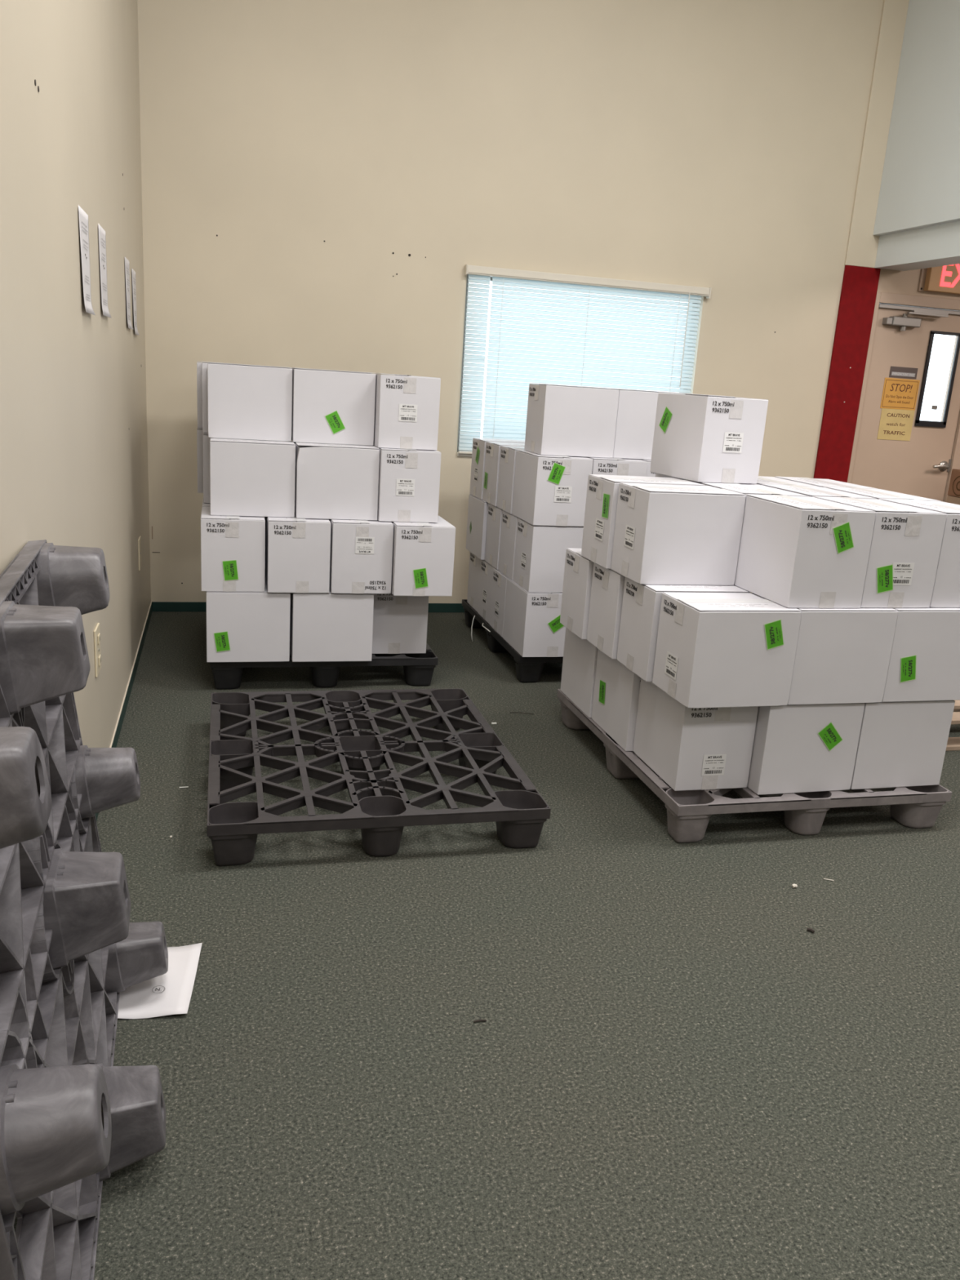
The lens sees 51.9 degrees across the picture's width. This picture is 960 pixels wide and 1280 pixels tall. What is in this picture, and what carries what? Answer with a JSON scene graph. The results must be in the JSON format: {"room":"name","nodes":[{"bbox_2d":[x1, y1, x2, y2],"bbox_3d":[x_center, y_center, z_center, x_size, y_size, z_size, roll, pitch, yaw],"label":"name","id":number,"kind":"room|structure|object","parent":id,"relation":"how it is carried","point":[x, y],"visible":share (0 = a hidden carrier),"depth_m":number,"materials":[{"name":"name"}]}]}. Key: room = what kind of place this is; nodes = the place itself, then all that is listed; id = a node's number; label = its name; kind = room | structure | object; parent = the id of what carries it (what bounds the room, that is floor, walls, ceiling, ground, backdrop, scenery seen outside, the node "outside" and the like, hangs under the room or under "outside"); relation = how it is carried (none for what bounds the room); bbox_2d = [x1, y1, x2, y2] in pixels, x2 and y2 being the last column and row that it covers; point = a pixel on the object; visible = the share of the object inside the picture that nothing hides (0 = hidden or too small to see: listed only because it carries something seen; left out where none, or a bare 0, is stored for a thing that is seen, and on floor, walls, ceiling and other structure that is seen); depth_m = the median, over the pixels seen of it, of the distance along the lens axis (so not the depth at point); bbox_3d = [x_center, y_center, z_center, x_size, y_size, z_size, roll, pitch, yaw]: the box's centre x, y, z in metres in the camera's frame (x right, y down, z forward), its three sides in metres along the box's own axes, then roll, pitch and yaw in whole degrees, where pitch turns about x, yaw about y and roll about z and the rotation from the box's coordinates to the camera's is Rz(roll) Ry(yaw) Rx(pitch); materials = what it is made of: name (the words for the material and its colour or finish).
{"room":"storage room","nodes":[
{"label":"storage room","id":0,"kind":"room"},
{"bbox_2d":[0,0,151,747],"bbox_3d":[-0.571,-0.832,0.433,0.152,4.000,9.927,0,15,-15],"label":"wall","id":1,"kind":"structure","parent":0,"point":[73,440],"depth_m":2.64,"materials":[{"name":"beige"}]},
{"bbox_2d":[78,204,95,315],"bbox_3d":[-1.102,-1.059,2.771,0.011,0.272,0.210,0,15,-15],"label":"paper notice","id":2,"kind":"object","parent":1,"relation":"attached to","point":[83,217],"visible":1,"depth_m":2.77,"materials":[{"name":"white"}]},
{"bbox_2d":[93,622,101,677],"bbox_3d":[-1.159,0.030,2.999,0.011,0.144,0.104,0,15,-15],"label":"wall outlet","id":3,"kind":"object","parent":1,"relation":"attached to","point":[96,632],"visible":1,"depth_m":2.97,"materials":[{"name":"beige plastic"}]},
{"bbox_2d":[97,223,111,318],"bbox_3d":[-1.217,-1.193,3.207,0.011,0.272,0.210,0,15,-15],"label":"paper notice","id":4,"kind":"object","parent":1,"relation":"attached to","point":[102,237],"visible":1,"depth_m":3.20,"materials":[{"name":"white"}]},
{"bbox_2d":[94,600,152,820],"bbox_3d":[-0.595,1.094,0.864,0.006,0.060,9.710,0,15,-15],"label":"baseboard","id":5,"kind":"structure","parent":1,"relation":"attached to","point":[122,711],"depth_m":4.05,"materials":[{"name":"teal rubber"}]},
{"bbox_2d":[124,257,133,329],"bbox_3d":[-1.446,-1.426,4.072,0.011,0.272,0.210,0,15,-15],"label":"paper notice","id":6,"kind":"object","parent":1,"relation":"attached to","point":[126,261],"visible":1,"depth_m":4.06,"materials":[{"name":"white"}]},
{"bbox_2d":[131,268,139,335],"bbox_3d":[-1.530,-1.499,4.389,0.011,0.272,0.210,0,15,-15],"label":"paper notice","id":7,"kind":"object","parent":1,"relation":"attached to","point":[134,282],"visible":1,"depth_m":4.39,"materials":[{"name":"white"}]},
{"bbox_2d":[13,611,959,1279],"bbox_3d":[3.150,1.138,1.973,8.114,0.120,9.927,0,15,-15],"label":"floor","id":8,"kind":"structure","parent":0,"point":[668,1074],"depth_m":2.14,"materials":[{"name":"green carpet"}]},
{"bbox_2d":[0,539,168,1279],"bbox_3d":[-0.634,0.421,1.560,0.246,0.972,1.143,-1,15,-17],"label":"pallet","id":9,"kind":"object","parent":8,"relation":"on","point":[71,1118],"visible":1,"depth_m":1.44,"materials":[{"name":"plastic"}]},
{"bbox_2d":[117,942,202,1018],"bbox_3d":[-0.746,0.756,2.198,0.216,0.011,0.267,1,15,-9],"label":"paper sheet","id":10,"kind":"object","parent":8,"relation":"on","point":[168,993],"visible":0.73,"depth_m":2.16,"materials":[{"name":"white"}]},
{"bbox_2d":[209,642,438,688],"bbox_3d":[-0.802,-0.002,4.796,0.975,0.138,1.143,0,15,-15],"label":"pallet","id":11,"kind":"object","parent":8,"relation":"on","point":[418,668],"visible":0.27,"depth_m":4.29,"materials":[{"name":"plastic"}]},
{"bbox_2d":[206,580,290,662],"bbox_3d":[-0.989,-0.085,4.204,0.339,0.299,0.254,0,15,-15],"label":"carton","id":12,"kind":"object","parent":11,"relation":"on","point":[242,626],"visible":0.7,"depth_m":4.09,"materials":[{"name":"grey"}]},
{"bbox_2d":[200,506,265,591],"bbox_3d":[-1.041,-0.386,4.155,0.252,0.299,0.340,0,15,-15],"label":"carton","id":13,"kind":"object","parent":12,"relation":"on","point":[233,548],"visible":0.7,"depth_m":4.00,"materials":[{"name":"grey"}]},
{"bbox_2d":[209,437,295,517],"bbox_3d":[-0.953,-0.684,4.127,0.339,0.299,0.252,0,15,-15],"label":"carton","id":14,"kind":"object","parent":13,"relation":"on","point":[248,477],"visible":0.98,"depth_m":4.01,"materials":[{"name":"grey"}]},
{"bbox_2d":[207,362,292,441],"bbox_3d":[-0.972,-1.006,4.164,0.339,0.299,0.252,0,15,-15],"label":"carton","id":15,"kind":"object","parent":14,"relation":"on","point":[246,402],"visible":1,"depth_m":4.05,"materials":[{"name":"grey"}]},
{"bbox_2d":[289,589,373,662],"bbox_3d":[-0.651,-0.085,4.288,0.339,0.299,0.252,0,15,-15],"label":"carton","id":16,"kind":"object","parent":11,"relation":"on","point":[329,626],"visible":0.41,"depth_m":4.17,"materials":[{"name":"grey"}]},
{"bbox_2d":[264,515,330,592],"bbox_3d":[-0.783,-0.383,4.208,0.252,0.299,0.339,0,15,-15],"label":"carton","id":17,"kind":"object","parent":16,"relation":"on","point":[298,550],"visible":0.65,"depth_m":4.05,"materials":[{"name":"grey"}]},
{"bbox_2d":[328,519,393,593],"bbox_3d":[-0.531,-0.383,4.268,0.252,0.299,0.340,0,15,-15],"label":"carton","id":18,"kind":"object","parent":16,"relation":"on","point":[361,557],"visible":0.84,"depth_m":4.11,"materials":[{"name":"grey"}]},
{"bbox_2d":[293,441,379,519],"bbox_3d":[-0.617,-0.680,4.195,0.339,0.299,0.252,0,15,-15],"label":"carton","id":19,"kind":"object","parent":18,"relation":"on","point":[333,481],"visible":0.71,"depth_m":4.08,"materials":[{"name":"grey"}]},
{"bbox_2d":[290,367,376,445],"bbox_3d":[-0.636,-1.001,4.227,0.339,0.299,0.254,0,15,-15],"label":"carton","id":20,"kind":"object","parent":19,"relation":"on","point":[330,406],"visible":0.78,"depth_m":4.11,"materials":[{"name":"grey"}]},
{"bbox_2d":[356,538,372,552],"bbox_3d":[-0.478,-0.392,4.098,0.068,0.059,0.001,0,15,-15],"label":"print","id":21,"kind":"object","parent":18,"relation":"attached to","point":[363,545],"depth_m":4.10,"materials":[{"name":"grey"}]},
{"bbox_2d":[372,592,428,653],"bbox_3d":[-0.396,-0.128,4.511,0.252,0.299,0.339,0,15,-15],"label":"carton","id":22,"kind":"object","parent":11,"relation":"on","point":[400,623],"visible":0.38,"depth_m":4.36,"materials":[{"name":"grey"}]},
{"bbox_2d":[391,515,455,595],"bbox_3d":[-0.273,-0.374,4.297,0.252,0.299,0.340,0,15,-15],"label":"carton","id":23,"kind":"object","parent":22,"relation":"on","point":[423,561],"visible":0.7,"depth_m":4.14,"materials":[{"name":"grey"}]},
{"bbox_2d":[373,444,440,522],"bbox_3d":[-0.334,-0.686,4.288,0.252,0.299,0.340,0,15,-15],"label":"carton","id":24,"kind":"object","parent":23,"relation":"on","point":[409,479],"visible":0.82,"depth_m":4.13,"materials":[{"name":"grey"}]},
{"bbox_2d":[398,480,413,494],"bbox_3d":[-0.311,-0.638,4.126,0.068,0.059,0.001,0,15,-15],"label":"print","id":25,"kind":"object","parent":24,"relation":"attached to","point":[405,486],"depth_m":4.13,"materials":[{"name":"grey"}]},
{"bbox_2d":[373,373,440,450],"bbox_3d":[-0.334,-0.988,4.252,0.252,0.299,0.340,0,15,-15],"label":"carton","id":26,"kind":"object","parent":24,"relation":"on","point":[406,406],"visible":0.97,"depth_m":4.09,"materials":[{"name":"grey"}]},
{"bbox_2d":[400,405,416,420],"bbox_3d":[-0.298,-0.942,4.093,0.068,0.059,0.001,0,15,-15],"label":"print","id":27,"kind":"object","parent":26,"relation":"attached to","point":[407,412],"depth_m":4.09,"materials":[{"name":"grey"}]},
{"bbox_3d":[-1.109,-0.166,4.483,0.252,0.299,0.337,0,15,-15],"label":"carton","id":28,"kind":"object","parent":11,"relation":"on","visible":0},
{"bbox_2d":[202,500,210,506],"bbox_3d":[-1.127,-0.478,4.481,0.252,0.299,0.337,0,15,-15],"label":"carton","id":29,"kind":"object","parent":28,"relation":"on","point":[204,504],"visible":0.03,"depth_m":4.30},
{"bbox_2d":[203,432,210,502],"bbox_3d":[-1.125,-0.790,4.485,0.252,0.299,0.337,0,15,-15],"label":"carton","id":30,"kind":"object","parent":29,"relation":"on","point":[206,491],"visible":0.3,"depth_m":4.30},
{"bbox_2d":[201,361,254,433],"bbox_3d":[-1.115,-1.087,4.436,0.252,0.299,0.337,0,15,-15],"label":"carton","id":31,"kind":"object","parent":30,"relation":"on","point":[204,365],"visible":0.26,"depth_m":4.25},
{"bbox_3d":[-1.199,-0.259,4.808,0.252,0.299,0.337,0,15,-15],"label":"carton","id":32,"kind":"object","parent":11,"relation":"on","visible":0},
{"bbox_3d":[-1.212,-0.569,4.803,0.252,0.299,0.337,0,15,-15],"label":"carton","id":33,"kind":"object","parent":32,"relation":"on","visible":0},
{"bbox_2d":[196,427,203,493],"bbox_3d":[-1.242,-0.882,4.803,0.252,0.299,0.337,0,15,-15],"label":"carton","id":34,"kind":"object","parent":33,"relation":"on","point":[199,430],"visible":0.23,"depth_m":4.62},
{"bbox_2d":[196,361,222,427],"bbox_3d":[-1.227,-1.178,4.751,0.252,0.299,0.337,0,15,-15],"label":"carton","id":35,"kind":"object","parent":34,"relation":"on","point":[199,381],"visible":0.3,"depth_m":4.56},
{"bbox_2d":[206,688,551,866],"bbox_3d":[-0.407,0.413,3.329,0.975,0.138,1.143,0,15,-15],"label":"pallet","id":36,"kind":"object","parent":8,"relation":"on","point":[380,806],"visible":1,"depth_m":3.13,"materials":[{"name":"plastic"}]},
{"bbox_2d":[462,599,563,682],"bbox_3d":[0.507,-0.015,5.166,0.975,0.138,1.143,0,15,-15],"label":"pallet","id":37,"kind":"object","parent":8,"relation":"on","point":[528,669],"visible":0.2,"depth_m":4.61,"materials":[{"name":"plastic"}]},
{"bbox_2d":[466,551,480,611],"bbox_3d":[0.130,-0.323,5.377,0.339,0.299,0.252,0,15,-15],"label":"carton","id":38,"kind":"object","parent":37,"relation":"on","point":[474,562],"visible":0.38,"depth_m":5.34,"materials":[{"name":"grey"}]},
{"bbox_2d":[466,493,488,559],"bbox_3d":[0.094,-0.603,5.253,0.253,0.299,0.339,0,15,-15],"label":"carton","id":39,"kind":"object","parent":38,"relation":"on","point":[477,508],"visible":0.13,"depth_m":5.18,"materials":[{"name":"grey"}]},
{"bbox_2d":[469,437,524,499],"bbox_3d":[0.146,-0.904,5.226,0.340,0.299,0.252,0,15,-15],"label":"carton","id":40,"kind":"object","parent":39,"relation":"on","point":[478,452],"visible":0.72,"depth_m":5.16,"materials":[{"name":"grey"}]},
{"bbox_2d":[477,560,493,623],"bbox_3d":[0.190,-0.256,5.140,0.340,0.299,0.252,0,15,-15],"label":"carton","id":41,"kind":"object","parent":37,"relation":"on","point":[486,570],"visible":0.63,"depth_m":5.09,"materials":[{"name":"grey"}]},
{"bbox_2d":[484,503,502,569],"bbox_3d":[0.225,-0.525,4.989,0.339,0.299,0.252,0,15,-15],"label":"carton","id":42,"kind":"object","parent":41,"relation":"on","point":[491,547],"visible":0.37,"depth_m":4.93,"materials":[{"name":"grey"}]},
{"bbox_2d":[482,441,524,506],"bbox_3d":[0.215,-0.837,4.990,0.340,0.299,0.252,0,15,-15],"label":"carton","id":43,"kind":"object","parent":42,"relation":"on","point":[491,456],"visible":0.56,"depth_m":4.93,"materials":[{"name":"grey"}]},
{"bbox_2d":[488,567,507,637],"bbox_3d":[0.249,-0.189,4.903,0.340,0.299,0.252,0,15,-15],"label":"carton","id":44,"kind":"object","parent":37,"relation":"on","point":[498,588],"visible":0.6,"depth_m":4.85,"materials":[{"name":"grey"}]},
{"bbox_2d":[497,510,517,580],"bbox_3d":[0.292,-0.458,4.753,0.339,0.299,0.252,0,15,-15],"label":"carton","id":45,"kind":"object","parent":44,"relation":"on","point":[508,521],"visible":0.3,"depth_m":4.70,"materials":[{"name":"grey"}]},
{"bbox_2d":[496,445,524,514],"bbox_3d":[0.284,-0.769,4.754,0.339,0.299,0.252,0,15,-15],"label":"carton","id":46,"kind":"object","parent":45,"relation":"on","point":[508,453],"visible":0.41,"depth_m":4.69,"materials":[{"name":"grey"}]},
{"bbox_2d":[502,577,565,657],"bbox_3d":[0.282,-0.111,4.614,0.252,0.299,0.340,0,15,-15],"label":"carton","id":47,"kind":"object","parent":37,"relation":"on","point":[532,626],"visible":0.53,"depth_m":4.46,"materials":[{"name":"grey"}]},
{"bbox_3d":[0.529,-0.112,4.680,0.252,0.299,0.339,0,15,-15],"label":"carton","id":48,"kind":"object","parent":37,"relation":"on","visible":0},
{"bbox_2d":[513,517,583,592],"bbox_3d":[0.357,-0.391,4.515,0.340,0.299,0.252,0,15,-15],"label":"carton","id":49,"kind":"object","parent":48,"relation":"on","point":[540,557],"visible":0.7,"depth_m":4.39,"materials":[{"name":"grey"}]},
{"bbox_2d":[511,449,593,526],"bbox_3d":[0.322,-0.690,4.462,0.252,0.299,0.340,0,15,-15],"label":"carton","id":50,"kind":"object","parent":49,"relation":"on","point":[548,490],"visible":0.88,"depth_m":4.31,"materials":[{"name":"grey"}]},
{"bbox_3d":[0.686,-0.392,4.602,0.339,0.299,0.252,0,15,-15],"label":"carton","id":51,"kind":"object","parent":48,"relation":"on","visible":0},
{"bbox_2d":[586,457,646,476],"bbox_3d":[0.568,-0.692,4.532,0.252,0.299,0.339,0,15,-15],"label":"carton","id":52,"kind":"object","parent":51,"relation":"on","point":[602,466],"visible":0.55,"depth_m":4.35,"materials":[{"name":"grey"}]},
{"bbox_2d":[524,383,619,457],"bbox_3d":[0.406,-0.984,4.420,0.339,0.299,0.252,0,15,-15],"label":"carton","id":53,"kind":"object","parent":52,"relation":"on","point":[565,420],"visible":1,"depth_m":4.31,"materials":[{"name":"grey"}]},
{"bbox_2d":[637,458,655,476],"bbox_3d":[0.812,-0.699,4.616,0.252,0.299,0.339,0,15,-15],"label":"carton","id":54,"kind":"object","parent":51,"relation":"on","point":[648,473],"visible":0.06,"depth_m":4.41,"materials":[{"name":"grey"}]},
{"bbox_2d":[606,387,688,459],"bbox_3d":[0.734,-0.988,4.516,0.339,0.299,0.252,0,15,-15],"label":"carton","id":55,"kind":"object","parent":54,"relation":"on","point":[637,409],"visible":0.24,"depth_m":4.38,"materials":[{"name":"grey"}]},
{"bbox_2d":[556,688,951,843],"bbox_3d":[0.926,0.414,3.650,0.975,0.138,1.143,0,15,-15],"label":"pallet","id":56,"kind":"object","parent":8,"relation":"on","point":[689,812],"visible":0.34,"depth_m":3.15,"materials":[{"name":"plastic"}]},
{"bbox_2d":[560,627,598,717],"bbox_3d":[0.499,0.104,3.857,0.252,0.299,0.339,0,15,-15],"label":"carton","id":57,"kind":"object","parent":56,"relation":"on","point":[580,655],"visible":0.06,"depth_m":3.81,"materials":[{"name":"grey"}]},
{"bbox_2d":[560,547,593,639],"bbox_3d":[0.516,-0.180,3.759,0.339,0.299,0.252,0,15,-15],"label":"carton","id":58,"kind":"object","parent":57,"relation":"on","point":[578,570],"visible":0.38,"depth_m":3.69,"materials":[{"name":"grey"}]},
{"bbox_2d":[591,649,640,751],"bbox_3d":[0.589,0.194,3.541,0.254,0.299,0.339,0,15,-15],"label":"carton","id":59,"kind":"object","parent":56,"relation":"on","point":[616,687],"visible":0.21,"depth_m":3.47,"materials":[{"name":"grey"}]},
{"bbox_2d":[586,562,625,658],"bbox_3d":[0.595,-0.112,3.522,0.339,0.299,0.252,0,15,-15],"label":"carton","id":60,"kind":"object","parent":59,"relation":"on","point":[607,584],"visible":0.38,"depth_m":3.45,"materials":[{"name":"grey"}]},
{"bbox_2d":[581,474,704,568],"bbox_3d":[0.574,-0.423,3.517,0.340,0.299,0.252,0,15,-15],"label":"carton","id":61,"kind":"object","parent":60,"relation":"on","point":[602,491],"visible":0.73,"depth_m":3.45,"materials":[{"name":"grey"}]},
{"bbox_2d":[655,473,755,484],"bbox_3d":[0.839,-0.470,3.762,0.252,0.299,0.339,0,15,-15],"label":"carton","id":62,"kind":"object","parent":60,"relation":"on","point":[656,474],"visible":0.02,"depth_m":3.75,"materials":[{"name":"grey"}]},
{"bbox_2d":[649,391,768,483],"bbox_3d":[0.835,-0.748,3.634,0.254,0.299,0.340,-2,16,-21],"label":"carton","id":63,"kind":"object","parent":62,"relation":"on","point":[704,437],"visible":1,"depth_m":3.50,"materials":[{"name":"grey"}]},
{"bbox_2d":[724,433,741,451],"bbox_3d":[0.894,-0.697,3.483,0.068,0.059,0.001,-2,16,-21],"label":"print","id":64,"kind":"object","parent":63,"relation":"attached to","point":[726,449],"depth_m":3.48},
{"bbox_2d":[633,678,758,791],"bbox_3d":[0.698,0.283,3.231,0.252,0.299,0.340,0,15,-15],"label":"carton","id":65,"kind":"object","parent":56,"relation":"on","point":[689,748],"visible":0.62,"depth_m":3.09,"materials":[{"name":"grey"}]},
{"bbox_2d":[617,577,750,681],"bbox_3d":[0.672,-0.044,3.284,0.339,0.299,0.252,0,15,-15],"label":"carton","id":66,"kind":"object","parent":65,"relation":"on","point":[642,603],"visible":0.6,"depth_m":3.19,"materials":[{"name":"grey"}]},
{"bbox_2d":[610,482,746,585],"bbox_3d":[0.652,-0.356,3.283,0.340,0.299,0.252,0,15,-15],"label":"carton","id":67,"kind":"object","parent":66,"relation":"on","point":[665,534],"visible":1,"depth_m":3.17,"materials":[{"name":"grey"}]},
{"bbox_2d":[696,482,808,497],"bbox_3d":[0.923,-0.381,3.443,0.252,0.299,0.339,0,15,-15],"label":"carton","id":68,"kind":"object","parent":66,"relation":"on","point":[756,489],"visible":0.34,"depth_m":3.37,"materials":[{"name":"grey"}]},
{"bbox_2d":[703,755,724,773],"bbox_3d":[0.732,0.391,3.089,0.068,0.059,0.001,0,15,-15],"label":"print","id":69,"kind":"object","parent":65,"relation":"attached to","point":[712,764],"depth_m":3.09,"materials":[{"name":"grey"}]},
{"bbox_2d":[652,592,801,707],"bbox_3d":[0.754,0.025,3.046,0.340,0.299,0.254,0,15,-15],"label":"carton","id":70,"kind":"object","parent":65,"relation":"on","point":[713,650],"visible":1,"depth_m":2.94,"materials":[{"name":"grey"}]},
{"bbox_2d":[666,653,676,677],"bbox_3d":[0.585,0.078,3.021,0.001,0.059,0.068,0,15,-15],"label":"print","id":71,"kind":"object","parent":70,"relation":"attached to","point":[672,673],"depth_m":3.02},
{"bbox_2d":[755,475,817,486],"bbox_3d":[1.091,-0.472,3.828,0.252,0.299,0.339,0,15,-15],"label":"carton","id":72,"kind":"object","parent":56,"relation":"on","point":[761,479],"visible":0.12,"depth_m":3.73,"materials":[{"name":"grey"}]},
{"bbox_2d":[746,702,864,795],"bbox_3d":[1.009,0.307,3.215,0.339,0.299,0.254,0,15,-16],"label":"carton","id":73,"kind":"object","parent":56,"relation":"on","point":[797,748],"visible":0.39,"depth_m":3.10,"materials":[{"name":"grey"}]},
{"bbox_2d":[824,728,836,743],"bbox_3d":[1.099,0.306,3.103,0.033,0.056,0.001,-40,22,-2],"label":"print","id":74,"kind":"object","parent":73,"relation":"attached to","point":[829,731],"depth_m":3.10},
{"bbox_2d":[787,607,897,704],"bbox_3d":[1.081,0.021,3.141,0.339,0.299,0.252,0,15,-15],"label":"carton","id":75,"kind":"object","parent":73,"relation":"on","point":[842,655],"visible":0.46,"depth_m":3.02,"materials":[{"name":"grey"}]},
{"bbox_2d":[733,493,875,608],"bbox_3d":[1.008,-0.284,3.102,0.252,0.299,0.340,0,15,-15],"label":"carton","id":76,"kind":"object","parent":75,"relation":"on","point":[795,552],"visible":1,"depth_m":2.97,"materials":[{"name":"grey"}]},
{"bbox_2d":[838,529,849,547],"bbox_3d":[1.083,-0.305,2.934,0.033,0.056,0.001,-22,20,-8],"label":"print","id":77,"kind":"object","parent":76,"relation":"attached to","point":[842,543],"depth_m":2.93},
{"bbox_2d":[761,484,876,498],"bbox_3d":[1.176,-0.382,3.510,0.252,0.299,0.339,0,15,-15],"label":"carton","id":78,"kind":"object","parent":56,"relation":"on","point":[811,491],"visible":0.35,"depth_m":3.44,"materials":[{"name":"grey"}]},
{"bbox_2d":[776,476,877,488],"bbox_3d":[1.339,-0.473,3.894,0.252,0.299,0.339,0,15,-15],"label":"carton","id":79,"kind":"object","parent":56,"relation":"on","point":[815,482],"visible":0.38,"depth_m":3.84,"materials":[{"name":"grey"}]},
{"bbox_2d":[823,486,941,501],"bbox_3d":[1.423,-0.383,3.575,0.252,0.299,0.339,0,15,-15],"label":"carton","id":80,"kind":"object","parent":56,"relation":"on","point":[878,494],"visible":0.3,"depth_m":3.51,"materials":[{"name":"grey"}]},
{"bbox_2d":[849,700,955,789],"bbox_3d":[1.337,0.305,3.307,0.339,0.299,0.252,0,15,-15],"label":"carton","id":81,"kind":"object","parent":56,"relation":"on","point":[901,744],"visible":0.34,"depth_m":3.19,"materials":[{"name":"grey"}]},
{"bbox_2d":[881,607,959,702],"bbox_3d":[1.408,0.018,3.232,0.339,0.299,0.254,0,15,-15],"label":"carton","id":82,"kind":"object","parent":81,"relation":"on","point":[924,663],"visible":0.41,"depth_m":3.10,"materials":[{"name":"grey"}]},
{"bbox_2d":[813,496,946,608],"bbox_3d":[1.252,-0.287,3.173,0.252,0.299,0.340,0,15,-16],"label":"carton","id":83,"kind":"object","parent":82,"relation":"on","point":[906,542],"visible":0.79,"depth_m":3.02,"materials":[{"name":"grey"}]},
{"bbox_2d":[893,564,911,583],"bbox_3d":[1.294,-0.203,3.026,0.068,0.059,0.001,0,15,-15],"label":"print","id":84,"kind":"object","parent":83,"relation":"attached to","point":[900,580],"depth_m":3.03},
{"bbox_2d":[879,498,959,607],"bbox_3d":[1.498,-0.291,3.246,0.252,0.299,0.339,-1,15,-16],"label":"carton","id":85,"kind":"object","parent":82,"relation":"on","point":[946,589],"visible":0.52,"depth_m":3.08,"materials":[{"name":"grey"}]},
{"bbox_2d":[945,700,959,751],"bbox_3d":[2.264,0.258,4.583,1.150,0.132,0.975,0,15,-15],"label":"wooden pallet","id":86,"kind":"object","parent":8,"relation":"on","point":[953,743],"visible":0.02,"depth_m":4.05,"materials":[{"name":"brown wood"}]},
{"bbox_3d":[3.160,-0.269,6.250,0.460,0.409,0.340,0,15,-15],"label":"carton","id":87,"kind":"object","parent":8,"relation":"on","visible":0},
{"bbox_2d":[946,495,959,505],"bbox_3d":[3.183,-0.665,6.144,0.460,0.409,0.340,0,15,-15],"label":"carton","id":88,"kind":"object","parent":87,"relation":"on","point":[953,500],"visible":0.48,"depth_m":6.14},
{"bbox_2d":[947,468,959,497],"bbox_3d":[3.198,-0.944,6.070,0.461,0.164,0.340,0,15,-15],"label":"carton","id":89,"kind":"object","parent":88,"relation":"on","point":[954,483],"visible":1,"depth_m":6.13,"materials":[{"name":"brown"}]},
{"bbox_2d":[137,0,959,603],"bbox_3d":[2.086,-2.123,5.958,7.814,4.000,0.152,0,15,-15],"label":"wall","id":90,"kind":"structure","parent":0,"point":[322,180],"depth_m":5.26,"materials":[{"name":"beige paint"}]},
{"bbox_2d":[151,601,464,612],"bbox_3d":[0.118,-0.191,5.900,3.960,0.055,0.006,0,15,-15],"label":"baseboard","id":91,"kind":"structure","parent":90,"relation":"attached to","point":[157,606],"depth_m":5.45,"materials":[{"name":"teal rubber"}]},
{"bbox_2d":[457,274,697,451],"bbox_3d":[0.558,-1.557,5.736,1.410,0.970,0.050,0,15,-15],"label":"window","id":92,"kind":"structure","parent":90,"relation":"in","point":[491,280],"depth_m":5.64,"materials":[{"name":"white glass"}]},
{"bbox_2d":[457,264,711,453],"bbox_3d":[0.594,-1.539,5.618,1.447,1.002,0.049,0,15,-15],"label":"window blind","id":93,"kind":"object","parent":92,"relation":"attached to","point":[496,428],"visible":0.83,"depth_m":5.56,"materials":[{"name":"beige"}]},
{"bbox_2d":[813,265,880,482],"bbox_3d":[2.219,-1.200,6.165,0.238,2.129,0.017,0,15,-15],"label":"trim","id":94,"kind":"structure","parent":90,"relation":"attached to","point":[860,285],"depth_m":6.04,"materials":[{"name":"red paint"}]},
{"bbox_2d":[844,0,909,268],"bbox_3d":[2.343,-3.128,5.654,0.242,1.869,0.016,0,15,-15],"label":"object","id":95,"kind":"structure","parent":90,"relation":"attached to","point":[862,244],"depth_m":5.69,"materials":[{"name":"beige paint"}]},
{"bbox_2d":[847,291,959,502],"bbox_3d":[2.719,-1.153,6.367,0.830,2.000,0.112,0,15,-15],"label":"trim","id":96,"kind":"structure","parent":90,"relation":"attached to","point":[886,298],"depth_m":6.08,"materials":[{"name":"beige paint"}]},
{"bbox_2d":[850,303,959,502],"bbox_3d":[2.710,-1.113,6.321,0.724,1.926,0.115,0,15,-15],"label":"door","id":97,"kind":"structure","parent":90,"relation":"in","point":[926,340],"depth_m":6.25,"materials":[{"name":"beige paint"}]},
{"bbox_2d":[876,408,915,440],"bbox_3d":[2.632,-1.362,6.247,0.240,0.190,0.003,0,15,-15],"label":"notice","id":98,"kind":"object","parent":97,"relation":"attached to","point":[895,424],"visible":1,"depth_m":6.25,"materials":[{"name":"paper"}]},
{"bbox_2d":[880,377,919,410],"bbox_3d":[2.637,-1.543,6.197,0.254,0.186,0.003,0,15,-15],"label":"notice","id":99,"kind":"object","parent":97,"relation":"attached to","point":[897,393],"visible":1,"depth_m":6.20,"materials":[{"name":"orange paper"}]},
{"bbox_2d":[888,366,917,378],"bbox_3d":[2.644,-1.669,6.163,0.197,0.066,0.003,0,15,-15],"label":"plate","id":100,"kind":"object","parent":97,"relation":"attached to","point":[895,371],"visible":1,"depth_m":6.16,"materials":[{"name":"grey"}]},
{"bbox_2d":[917,263,959,295],"bbox_3d":[2.924,-2.229,6.040,0.490,0.220,0.057,0,15,-15],"label":"exit sign","id":101,"kind":"object","parent":90,"relation":"attached to","point":[945,279],"visible":0.73,"depth_m":6.00,"materials":[{"name":"beige paint"}]},
{"bbox_2d":[873,0,959,235],"bbox_3d":[3.700,-1.936,1.135,0.250,1.690,9.710,0,15,-15],"label":"wall","id":102,"kind":"structure","parent":0,"point":[920,187],"depth_m":5.41,"materials":[{"name":"grey paint"}]},
{"bbox_2d":[874,220,959,271],"bbox_3d":[3.663,-1.034,1.379,0.205,0.180,9.710,0,15,-15],"label":"beam","id":103,"kind":"structure","parent":102,"relation":"attached to","point":[939,245],"depth_m":5.54,"materials":[{"name":"grey paint"}]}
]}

